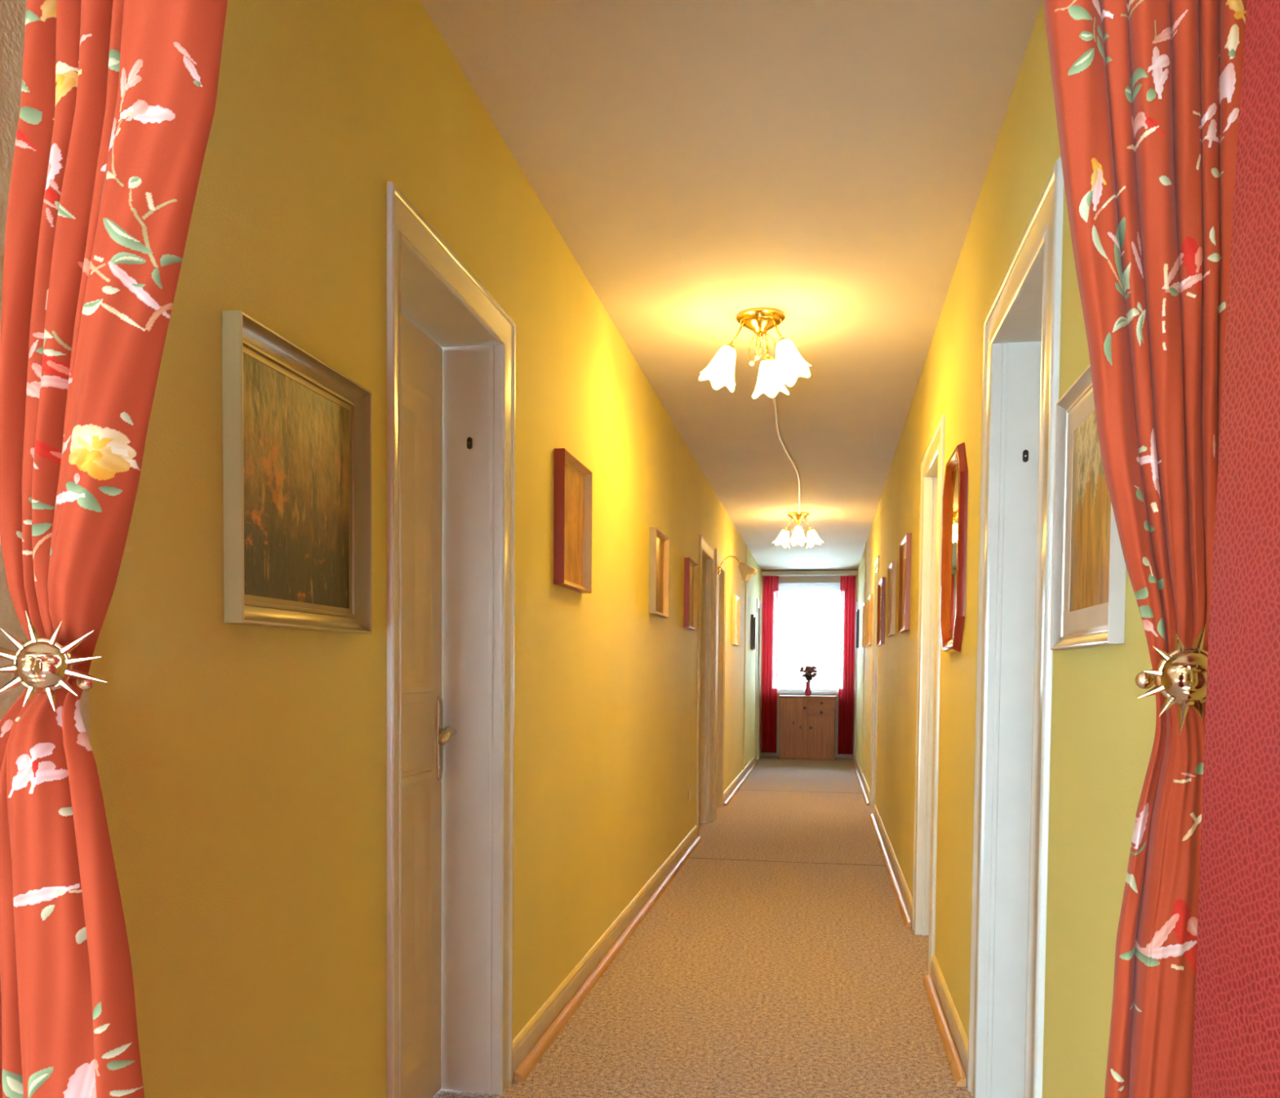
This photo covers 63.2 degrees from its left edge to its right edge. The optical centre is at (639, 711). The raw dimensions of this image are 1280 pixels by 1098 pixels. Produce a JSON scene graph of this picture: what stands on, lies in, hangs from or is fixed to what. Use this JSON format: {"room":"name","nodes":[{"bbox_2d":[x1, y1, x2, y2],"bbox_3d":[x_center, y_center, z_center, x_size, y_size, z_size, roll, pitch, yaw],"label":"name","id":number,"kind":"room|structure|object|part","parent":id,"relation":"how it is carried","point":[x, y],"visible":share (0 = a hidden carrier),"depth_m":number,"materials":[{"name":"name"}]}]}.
{"room":"hotel corridor","nodes":[
{"label":"hotel corridor","id":0,"kind":"room"},
{"bbox_2d":[0,0,89,742],"bbox_3d":[-0.898,-0.197,1.246,0.303,2.884,0.295,1,2,10],"label":"wall","id":1,"kind":"structure","parent":0,"point":[12,12],"depth_m":1.22,"materials":[{"name":"beige paint"}]},
{"bbox_2d":[0,610,106,710],"bbox_3d":[-0.673,-0.055,1.138,0.182,0.109,0.057,1,2,10],"label":"curtain holdback","id":2,"kind":"object","parent":1,"relation":"attached to","point":[39,664],"visible":1,"depth_m":1.12,"materials":[{"name":"gold metal"}]},
{"bbox_3d":[-0.702,-0.063,1.146,0.115,0.034,0.023,1,2,7],"label":"arm","id":3,"kind":"part","parent":2,"relation":"part of","materials":[{"name":"gold metal"}]},
{"bbox_2d":[88,0,762,1097],"bbox_3d":[0.454,-0.472,8.934,0.290,2.884,15.525,1,2,10],"label":"wall","id":4,"kind":"structure","parent":0,"point":[242,769],"depth_m":2.11,"materials":[{"name":"yellow paint"}]},
{"bbox_2d":[222,310,371,634],"bbox_3d":[-0.616,-0.403,1.924,0.034,0.501,0.491,1,2,10],"label":"painting","id":5,"kind":"object","parent":4,"relation":"attached to","point":[297,429],"visible":1,"depth_m":1.89,"materials":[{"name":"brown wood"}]},
{"bbox_2d":[243,352,348,608],"bbox_3d":[-0.629,-0.404,1.926,0.003,0.405,0.395,1,2,10],"label":"artwork","id":6,"kind":"object","parent":5,"relation":"attached to","point":[295,428],"depth_m":1.90},
{"bbox_2d":[386,181,515,1097],"bbox_3d":[-0.589,0.002,2.813,0.238,2.376,0.931,1,2,10],"label":"door","id":7,"kind":"structure","parent":4,"relation":"in","point":[451,345],"depth_m":3.13,"materials":[{"name":"white paint"}]},
{"bbox_3d":[-0.682,0.612,2.825,0.034,0.857,0.570,1,2,10],"label":"panel moulding","id":8,"kind":"part","parent":7,"relation":"part of","materials":[{"name":"beige paint"}]},
{"bbox_3d":[-0.672,-0.480,2.784,0.034,0.867,0.570,1,2,10],"label":"panel moulding","id":9,"kind":"part","parent":7,"relation":"part of","materials":[{"name":"beige paint"}]},
{"bbox_3d":[-0.607,0.082,3.152,0.008,0.256,0.030,1,2,10],"label":"handle","id":10,"kind":"part","parent":7,"relation":"part of","materials":[{"name":"silver metal"}]},
{"bbox_3d":[-0.574,0.069,3.100,0.054,0.054,0.136,0,2,-10],"label":"lever","id":11,"kind":"part","parent":7,"relation":"part of","materials":[{"name":"gold metal"}]},
{"bbox_2d":[466,436,472,449],"bbox_3d":[-0.514,-0.808,3.134,0.016,0.036,0.006,1,2,10],"label":"plate","id":12,"kind":"object","parent":7,"relation":"attached to","point":[469,441],"visible":1,"depth_m":3.13,"materials":[{"name":"black metal"}]},
{"bbox_2d":[553,448,592,593],"bbox_3d":[-0.251,-0.709,3.957,0.039,0.483,0.450,1,2,10],"label":"painting","id":13,"kind":"object","parent":4,"relation":"attached to","point":[572,528],"visible":1,"depth_m":3.98,"materials":[{"name":"red wood"}]},
{"bbox_2d":[564,462,582,586],"bbox_3d":[-0.265,-0.709,3.959,0.003,0.435,0.402,1,2,10],"label":"artwork","id":14,"kind":"object","parent":13,"relation":"attached to","point":[573,539],"depth_m":4.00},
{"bbox_2d":[512,824,702,1081],"bbox_3d":[0.033,1.029,5.704,0.048,0.118,4.895,1,2,10],"label":"baseboard","id":15,"kind":"structure","parent":4,"relation":"attached to","point":[535,1038],"depth_m":4.30,"materials":[{"name":"white paint"}]},
{"bbox_2d":[648,526,669,617],"bbox_3d":[0.114,-0.793,6.018,0.039,0.477,0.500,1,2,10],"label":"painting","id":16,"kind":"object","parent":4,"relation":"attached to","point":[659,545],"visible":1,"depth_m":6.06,"materials":[{"name":"grey metal"}]},
{"bbox_2d":[655,536,663,613],"bbox_3d":[0.100,-0.793,6.020,0.003,0.429,0.452,1,2,10],"label":"artwork","id":17,"kind":"object","parent":16,"relation":"attached to","point":[660,540],"depth_m":6.10},
{"bbox_2d":[688,789,690,801],"bbox_3d":[0.365,0.618,7.655,0.011,0.080,0.080,1,2,10],"label":"power socket","id":18,"kind":"object","parent":4,"relation":"attached to","point":[689,790],"visible":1,"depth_m":7.63,"materials":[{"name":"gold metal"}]},
{"bbox_2d":[684,557,697,630],"bbox_3d":[0.367,-0.835,7.455,0.038,0.483,0.480,1,2,10],"label":"painting","id":19,"kind":"object","parent":4,"relation":"attached to","point":[691,567],"visible":1,"depth_m":7.51,"materials":[{"name":"red wood"}]},
{"bbox_2d":[688,564,693,626],"bbox_3d":[0.353,-0.835,7.457,0.003,0.435,0.432,1,2,10],"label":"artwork","id":20,"kind":"object","parent":19,"relation":"attached to","point":[691,566],"depth_m":7.57},
{"bbox_2d":[696,533,714,836],"bbox_3d":[0.434,-0.206,8.599,0.238,2.376,1.010,1,2,10],"label":"door","id":21,"kind":"structure","parent":4,"relation":"in","point":[706,552],"depth_m":8.98,"materials":[{"name":"white paint"}]},
{"bbox_2d":[711,548,719,821],"bbox_3d":[0.659,-0.230,9.185,0.034,2.385,0.185,1,2,10],"label":"trim","id":22,"kind":"structure","parent":4,"relation":"attached to","point":[716,551],"depth_m":9.12,"materials":[{"name":"white paint"}]},
{"bbox_2d":[715,555,726,807],"bbox_3d":[0.635,-0.247,9.740,0.238,2.376,0.870,1,2,10],"label":"door","id":23,"kind":"structure","parent":4,"relation":"in","point":[722,584],"depth_m":10.05,"materials":[{"name":"white paint"}]},
{"bbox_3d":[0.745,-0.245,9.721,0.016,2.376,0.870,1,2,10],"label":"casing","id":24,"kind":"part","parent":23,"relation":"part of","materials":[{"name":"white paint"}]},
{"bbox_2d":[732,595,740,645],"bbox_3d":[1.047,-0.984,11.313,0.034,0.520,0.540,1,2,10],"label":"wall picture","id":25,"kind":"object","parent":4,"relation":"attached to","point":[736,601],"visible":1,"depth_m":11.37,"materials":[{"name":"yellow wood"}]},
{"bbox_2d":[735,604,737,638],"bbox_3d":[1.038,-0.985,11.315,0.003,0.464,0.484,1,2,10],"label":"artwork","id":26,"kind":"object","parent":25,"relation":"attached to","point":[735,605],"depth_m":11.42},
{"bbox_2d":[717,555,756,583],"bbox_3d":[0.861,-1.243,9.104,0.361,0.249,0.177,1,2,10],"label":"wall lamp","id":27,"kind":"object","parent":4,"relation":"attached to","point":[745,571],"visible":1,"depth_m":9.07,"materials":[{"name":"beige glass"}]},
{"bbox_3d":[0.789,-1.301,9.122,0.198,0.134,0.010,1,2,10],"label":"arm","id":28,"kind":"part","parent":27,"relation":"part of","materials":[{"name":"gold metal"}]},
{"bbox_3d":[0.966,-1.208,9.090,0.170,0.181,0.169,-1,3,-33],"label":"lamp shade","id":29,"kind":"part","parent":27,"relation":"part of","materials":[{"name":"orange glass"}]},
{"bbox_2d":[723,755,757,805],"bbox_3d":[1.250,0.782,12.590,0.048,0.118,4.860,1,2,10],"label":"baseboard","id":30,"kind":"structure","parent":4,"relation":"attached to","point":[737,783],"depth_m":11.88,"materials":[{"name":"white paint"}]},
{"bbox_3d":[1.044,0.773,11.524,0.012,0.024,2.690,1,2,10],"label":"bead moulding","id":31,"kind":"part","parent":30,"relation":"part of","materials":[{"name":"white wood"}]},
{"bbox_3d":[1.469,0.687,13.925,0.012,0.024,2.150,1,2,10],"label":"bead moulding","id":32,"kind":"part","parent":30,"relation":"part of","materials":[{"name":"white wood"}]},
{"bbox_2d":[742,544,746,769],"bbox_3d":[1.291,-0.610,12.809,0.010,2.884,0.013,1,2,10],"label":"trim","id":33,"kind":"structure","parent":4,"relation":"attached to","point":[746,544],"depth_m":12.80,"materials":[{"name":"yellow paint"}]},
{"bbox_2d":[751,614,755,649],"bbox_3d":[1.527,-1.067,14.030,0.034,0.460,0.420,1,2,10],"label":"wall picture","id":34,"kind":"object","parent":4,"relation":"attached to","point":[753,616],"visible":1,"depth_m":13.83,"materials":[{"name":"brown wood"}]},
{"bbox_2d":[754,598,760,761],"bbox_3d":[1.632,-0.449,15.379,0.238,2.376,0.830,1,2,10],"label":"door","id":35,"kind":"structure","parent":4,"relation":"in","point":[758,602],"depth_m":15.66,"materials":[{"name":"white paint"}]},
{"bbox_2d":[432,789,973,1097],"bbox_3d":[-0.194,1.173,4.048,3.650,0.050,15.418,1,2,10],"label":"floor","id":36,"kind":"structure","parent":0,"point":[743,979],"depth_m":4.34,"materials":[{"name":"carpet"}]},
{"bbox_2d":[688,789,885,866],"bbox_3d":[1.408,0.988,9.378,2.350,0.049,4.430,1,2,10],"label":"trim","id":37,"kind":"structure","parent":36,"relation":"on","point":[743,789],"depth_m":7.26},
{"bbox_2d":[420,0,1042,571],"bbox_3d":[0.300,-1.883,6.434,3.700,0.120,20.500,1,2,10],"label":"ceiling","id":38,"kind":"structure","parent":0,"point":[823,164],"depth_m":3.37,"materials":[{"name":"white paint"}]},
{"bbox_2d":[698,307,810,399],"bbox_3d":[0.519,-1.588,4.651,0.495,0.331,0.498,1,2,10],"label":"ceiling lamp","id":39,"kind":"object","parent":38,"relation":"attached to","point":[788,364],"visible":1,"depth_m":4.55,"materials":[{"name":"white glass"}]},
{"bbox_3d":[0.340,-1.517,4.587,0.166,0.190,0.179,1,2,10],"label":"lamp shade","id":40,"kind":"part","parent":39,"relation":"part of","materials":[{"name":"white glass"}]},
{"bbox_3d":[0.429,-1.669,4.597,0.070,0.113,0.009,0,2,-10],"label":"arm","id":41,"kind":"part","parent":39,"relation":"part of","materials":[{"name":"gold metal"}]},
{"bbox_3d":[0.573,-1.672,4.715,0.009,0.113,0.070,1,2,21],"label":"arm","id":42,"kind":"part","parent":39,"relation":"part of","materials":[{"name":"gold metal"}]},
{"bbox_3d":[0.604,-1.523,4.805,0.173,0.190,0.171,1,2,10],"label":"lamp shade","id":43,"kind":"part","parent":39,"relation":"part of","materials":[{"name":"white glass"}]},
{"bbox_3d":[0.600,-1.665,4.531,0.009,0.113,0.070,-1,3,-38],"label":"arm","id":44,"kind":"part","parent":39,"relation":"part of","materials":[{"name":"gold metal"}]},
{"bbox_3d":[0.654,-1.510,4.466,0.164,0.191,0.176,1,2,10],"label":"lamp shade","id":45,"kind":"part","parent":39,"relation":"part of","materials":[{"name":"white glass"}]},
{"bbox_2d":[762,334,800,514],"bbox_3d":[1.069,-1.845,7.468,0.088,0.020,5.601,1,2,11],"label":"cable","id":46,"kind":"object","parent":38,"relation":"attached to","point":[774,400],"visible":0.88,"depth_m":7.02,"materials":[{"name":"white plastic"}]},
{"bbox_2d":[773,511,822,547],"bbox_3d":[1.556,-1.789,10.254,0.512,0.329,0.461,1,2,10],"label":"ceiling lamp","id":47,"kind":"object","parent":38,"relation":"attached to","point":[797,537],"visible":0.99,"depth_m":10.30,"materials":[{"name":"white glass"}]},
{"bbox_3d":[1.415,-1.727,10.427,0.174,0.188,0.164,1,2,10],"label":"lamp shade","id":48,"kind":"part","parent":47,"relation":"part of","materials":[{"name":"white glass"}]},
{"bbox_3d":[1.538,-1.714,10.108,0.182,0.188,0.162,1,2,10],"label":"lamp shade","id":49,"kind":"part","parent":47,"relation":"part of","materials":[{"name":"white glass"}]},
{"bbox_3d":[1.748,-1.722,10.374,0.174,0.188,0.164,1,2,10],"label":"lamp shade","id":50,"kind":"part","parent":47,"relation":"part of","materials":[{"name":"white glass"}]},
{"bbox_2d":[761,570,857,576],"bbox_3d":[2.588,-2.109,15.898,1.440,0.063,0.220,1,2,10],"label":"rail","id":51,"kind":"object","parent":38,"relation":"attached to","point":[780,573],"visible":1,"depth_m":15.81,"materials":[{"name":"white paint"}]},
{"bbox_2d":[760,575,778,752],"bbox_3d":[1.995,-0.723,15.991,0.239,2.715,0.075,1,2,10],"label":"window curtain","id":52,"kind":"object","parent":51,"relation":"hanging from","point":[771,583],"visible":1,"depth_m":15.99,"materials":[{"name":"red fabric"}]},
{"bbox_2d":[837,575,855,754],"bbox_3d":[3.137,-0.700,15.790,0.226,2.705,0.069,1,2,10],"label":"window curtain","id":53,"kind":"object","parent":51,"relation":"hanging from","point":[847,584],"visible":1,"depth_m":15.79,"materials":[{"name":"red fabric"}]},
{"bbox_2d":[739,756,862,792],"bbox_3d":[2.232,0.821,14.040,2.350,0.050,5.046,1,2,10],"label":"floor","id":54,"kind":"structure","parent":0,"point":[771,773],"depth_m":13.22,"materials":[{"name":"carpet"}]},
{"bbox_2d":[778,694,836,760],"bbox_3d":[2.560,0.243,15.898,0.858,0.972,0.380,1,2,10],"label":"base cabinet","id":55,"kind":"object","parent":54,"relation":"on","point":[806,722],"visible":0.99,"depth_m":15.75,"materials":[{"name":"brown wood"}]},
{"bbox_3d":[2.333,0.240,15.793,0.409,0.891,0.020,1,2,10],"label":"door","id":56,"kind":"part","parent":55,"relation":"part of","materials":[{"name":"brown wood"}]},
{"bbox_2d":[797,665,817,695],"bbox_3d":[2.564,-0.472,15.839,0.281,0.459,0.237,0,2,-18],"label":"flower vase","id":57,"kind":"object","parent":55,"relation":"on","point":[810,672],"visible":1,"depth_m":15.81,"materials":[{"name":"glass"}]},
{"bbox_3d":[2.738,0.386,15.727,0.405,0.612,0.020,1,2,10],"label":"door","id":58,"kind":"part","parent":55,"relation":"part of","materials":[{"name":"brown wood"}]},
{"bbox_3d":[2.743,-0.127,15.708,0.405,0.143,0.020,1,2,10],"label":"drawer","id":59,"kind":"part","parent":55,"relation":"part of","materials":[{"name":"brown wood"}]},
{"bbox_3d":[2.741,0.012,15.713,0.405,0.124,0.020,1,2,10],"label":"drawer","id":60,"kind":"part","parent":55,"relation":"part of","materials":[{"name":"brown wood"}]},
{"bbox_2d":[760,575,857,758],"bbox_3d":[2.637,-0.728,16.299,2.026,2.884,0.250,1,2,10],"label":"wall","id":61,"kind":"structure","parent":0,"point":[784,581],"depth_m":16.15,"materials":[{"name":"white paint"}]},
{"bbox_2d":[777,586,839,694],"bbox_3d":[2.619,-1.107,16.208,1.280,1.672,0.270,1,2,10],"label":"window","id":62,"kind":"structure","parent":61,"relation":"in","point":[780,691],"depth_m":16.24,"materials":[{"name":"white paint"}]},
{"bbox_3d":[2.606,-0.291,16.209,1.280,0.040,0.210,1,2,10],"label":"sill","id":63,"kind":"part","parent":62,"relation":"part of","materials":[{"name":"white paint"}]},
{"bbox_2d":[855,0,1156,1097],"bbox_3d":[2.144,-0.442,8.522,0.290,2.884,15.750,1,2,10],"label":"wall","id":64,"kind":"structure","parent":0,"point":[1103,734],"depth_m":2.73,"materials":[{"name":"yellow paint"}]},
{"bbox_2d":[853,600,857,759],"bbox_3d":[3.368,-0.448,15.657,0.256,2.385,0.620,1,2,10],"label":"door","id":65,"kind":"structure","parent":64,"relation":"in","point":[856,604],"depth_m":15.87,"materials":[{"name":"white paint"}]},
{"bbox_2d":[855,608,859,648],"bbox_3d":[3.121,-1.181,14.927,0.029,0.540,0.450,1,2,10],"label":"wall picture","id":66,"kind":"object","parent":64,"relation":"attached to","point":[858,610],"visible":1,"depth_m":14.71,"materials":[{"name":"brown wood"}]},
{"bbox_2d":[852,754,869,805],"bbox_3d":[2.717,0.785,12.859,0.048,0.118,5.180,1,2,10],"label":"baseboard","id":67,"kind":"structure","parent":64,"relation":"attached to","point":[864,788],"depth_m":12.14,"materials":[{"name":"white paint"}]},
{"bbox_3d":[2.940,0.697,14.011,0.012,0.024,2.830,1,2,10],"label":"bead moulding","id":68,"kind":"part","parent":67,"relation":"part of","materials":[{"name":"white wood"}]},
{"bbox_3d":[2.488,0.789,11.452,0.012,0.024,2.330,1,2,10],"label":"bead moulding","id":69,"kind":"part","parent":67,"relation":"part of","materials":[{"name":"white wood"}]},
{"bbox_2d":[862,542,866,772],"bbox_3d":[2.705,-0.588,12.560,0.010,2.884,0.013,1,2,10],"label":"trim","id":70,"kind":"structure","parent":64,"relation":"attached to","point":[865,543],"depth_m":12.56,"materials":[{"name":"yellow paint"}]},
{"bbox_2d":[862,602,866,648],"bbox_3d":[2.660,-1.015,12.317,0.027,0.515,0.400,1,2,10],"label":"wall picture","id":71,"kind":"object","parent":64,"relation":"attached to","point":[864,606],"visible":1,"depth_m":12.13,"materials":[{"name":"brown wood"}]},
{"bbox_2d":[866,594,872,645],"bbox_3d":[2.409,-0.952,10.900,0.027,0.510,0.640,1,2,10],"label":"wall picture","id":72,"kind":"object","parent":64,"relation":"attached to","point":[869,620],"visible":1,"depth_m":10.59,"materials":[{"name":"brown wood"}]},
{"bbox_2d":[869,555,879,807],"bbox_3d":[2.341,-0.240,9.846,0.256,2.385,0.790,1,2,10],"label":"door","id":73,"kind":"structure","parent":64,"relation":"in","point":[876,566],"depth_m":10.14,"materials":[{"name":"white paint"}]},
{"bbox_2d":[876,577,885,645],"bbox_3d":[2.025,-0.829,8.737,0.029,0.540,0.640,1,2,10],"label":"wall picture","id":74,"kind":"object","parent":64,"relation":"attached to","point":[882,584],"visible":1,"depth_m":8.61,"materials":[{"name":"red wood"}]},
{"bbox_2d":[880,595,881,632],"bbox_3d":[2.034,-0.829,8.736,0.003,0.464,0.564,1,2,10],"label":"artwork","id":75,"kind":"object","parent":74,"relation":"attached to","point":[880,595],"depth_m":8.95},
{"bbox_2d":[869,804,912,928],"bbox_3d":[1.758,0.980,7.429,0.048,0.118,4.235,1,2,10],"label":"baseboard","id":76,"kind":"structure","parent":64,"relation":"attached to","point":[901,891],"depth_m":6.57,"materials":[{"name":"white paint"}]},
{"bbox_2d":[886,560,896,636],"bbox_3d":[1.794,-0.795,7.428,0.029,0.505,0.540,1,2,10],"label":"wall picture","id":77,"kind":"object","parent":64,"relation":"attached to","point":[891,570],"visible":1,"depth_m":7.28,"materials":[{"name":"brown wood"}]},
{"bbox_2d":[890,582,891,622],"bbox_3d":[1.803,-0.795,7.426,0.003,0.439,0.474,1,2,10],"label":"artwork","id":78,"kind":"object","parent":77,"relation":"attached to","point":[891,583],"depth_m":7.56},
{"bbox_2d":[897,533,911,633],"bbox_3d":[1.578,-0.751,6.206,0.029,0.550,0.544,1,2,10],"label":"wall picture","id":79,"kind":"object","parent":64,"relation":"attached to","point":[904,565],"visible":1,"depth_m":6.24,"materials":[{"name":"brown wood"}]},
{"bbox_2d":[902,557,906,615],"bbox_3d":[1.587,-0.751,6.204,0.003,0.464,0.458,1,2,10],"label":"artwork","id":80,"kind":"object","parent":79,"relation":"attached to","point":[904,558],"depth_m":6.33},
{"bbox_2d":[911,414,945,975],"bbox_3d":[1.451,-0.059,4.814,0.256,2.385,0.935,1,2,10],"label":"door","id":81,"kind":"structure","parent":64,"relation":"in","point":[932,462],"depth_m":5.15,"materials":[{"name":"white paint"}]},
{"bbox_2d":[922,954,968,1087],"bbox_3d":[1.125,1.108,3.849,0.048,0.118,1.150,1,2,10],"label":"baseboard","id":82,"kind":"structure","parent":64,"relation":"attached to","point":[954,1039],"depth_m":3.71,"materials":[{"name":"white paint"}]},
{"bbox_3d":[1.143,1.061,3.845,0.012,0.024,1.150,1,2,10],"label":"bead moulding","id":83,"kind":"part","parent":82,"relation":"part of","materials":[{"name":"white wood"}]},
{"bbox_2d":[940,442,968,653],"bbox_3d":[1.165,-0.591,3.873,0.028,0.743,0.536,1,2,10],"label":"wall mirror","id":84,"kind":"object","parent":64,"relation":"attached to","point":[954,507],"visible":1,"depth_m":3.87,"materials":[{"name":"red wood"}]},
{"bbox_2d":[946,466,958,637],"bbox_3d":[1.173,-0.591,3.872,0.004,0.624,0.450,1,2,10],"label":"mirror glass","id":85,"kind":"object","parent":84,"relation":"attached to","point":[953,473],"depth_m":3.95,"materials":[{"name":"white"}]},
{"bbox_2d":[968,157,1063,1097],"bbox_3d":[1.080,0.013,2.712,0.256,2.390,1.020,1,2,10],"label":"door","id":86,"kind":"structure","parent":64,"relation":"in","point":[1022,322],"depth_m":3.07,"materials":[{"name":"white paint"}]},
{"bbox_2d":[1022,449,1028,462],"bbox_3d":[1.131,-0.749,3.050,0.016,0.036,0.006,1,2,10],"label":"plate","id":87,"kind":"object","parent":86,"relation":"attached to","point":[1025,453],"visible":1,"depth_m":3.05,"materials":[{"name":"black metal"}]},
{"bbox_2d":[1049,364,1125,649],"bbox_3d":[0.816,-0.368,1.901,0.026,0.500,0.441,1,2,10],"label":"framed print","id":88,"kind":"object","parent":64,"relation":"attached to","point":[1088,577],"visible":0.73,"depth_m":1.95,"materials":[{"name":"silver metal"}]},
{"bbox_2d":[1069,409,1111,612],"bbox_3d":[0.824,-0.368,1.899,0.003,0.436,0.377,1,2,10],"label":"artwork","id":89,"kind":"object","parent":88,"relation":"attached to","point":[1090,501],"depth_m":1.92},
{"bbox_2d":[1191,0,1279,1097],"bbox_3d":[0.280,-0.083,-1.518,0.485,2.884,4.715,1,2,10],"label":"wall","id":90,"kind":"structure","parent":0,"point":[1236,1050],"depth_m":0.74,"materials":[{"name":"red paint"}]},
{"bbox_3d":[-0.279,-1.370,1.062,1.550,0.514,0.230,1,2,10],"label":"wall","id":91,"kind":"structure","parent":0,"visible":0},
{"bbox_2d":[0,0,227,1097],"bbox_3d":[-0.581,0.058,1.146,0.354,2.348,0.066,1,2,10],"label":"floral curtain","id":92,"kind":"object","parent":91,"relation":"hanging from","point":[118,99],"visible":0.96,"depth_m":1.13,"materials":[{"name":"red fabric"}]},
{"bbox_2d":[1044,0,1246,1097],"bbox_3d":[0.528,0.069,1.123,0.261,2.348,0.067,1,2,10],"label":"floral curtain","id":93,"kind":"object","parent":91,"relation":"hanging from","point":[1147,93],"visible":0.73,"depth_m":1.10,"materials":[{"name":"red fabric"}]},
{"bbox_2d":[1135,624,1207,734],"bbox_3d":[0.597,-0.032,1.067,0.161,0.115,0.055,1,2,7],"label":"curtain holdback","id":94,"kind":"object","parent":93,"relation":"attached to","point":[1180,675],"visible":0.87,"depth_m":1.06,"materials":[{"name":"gold metal"}]}
]}

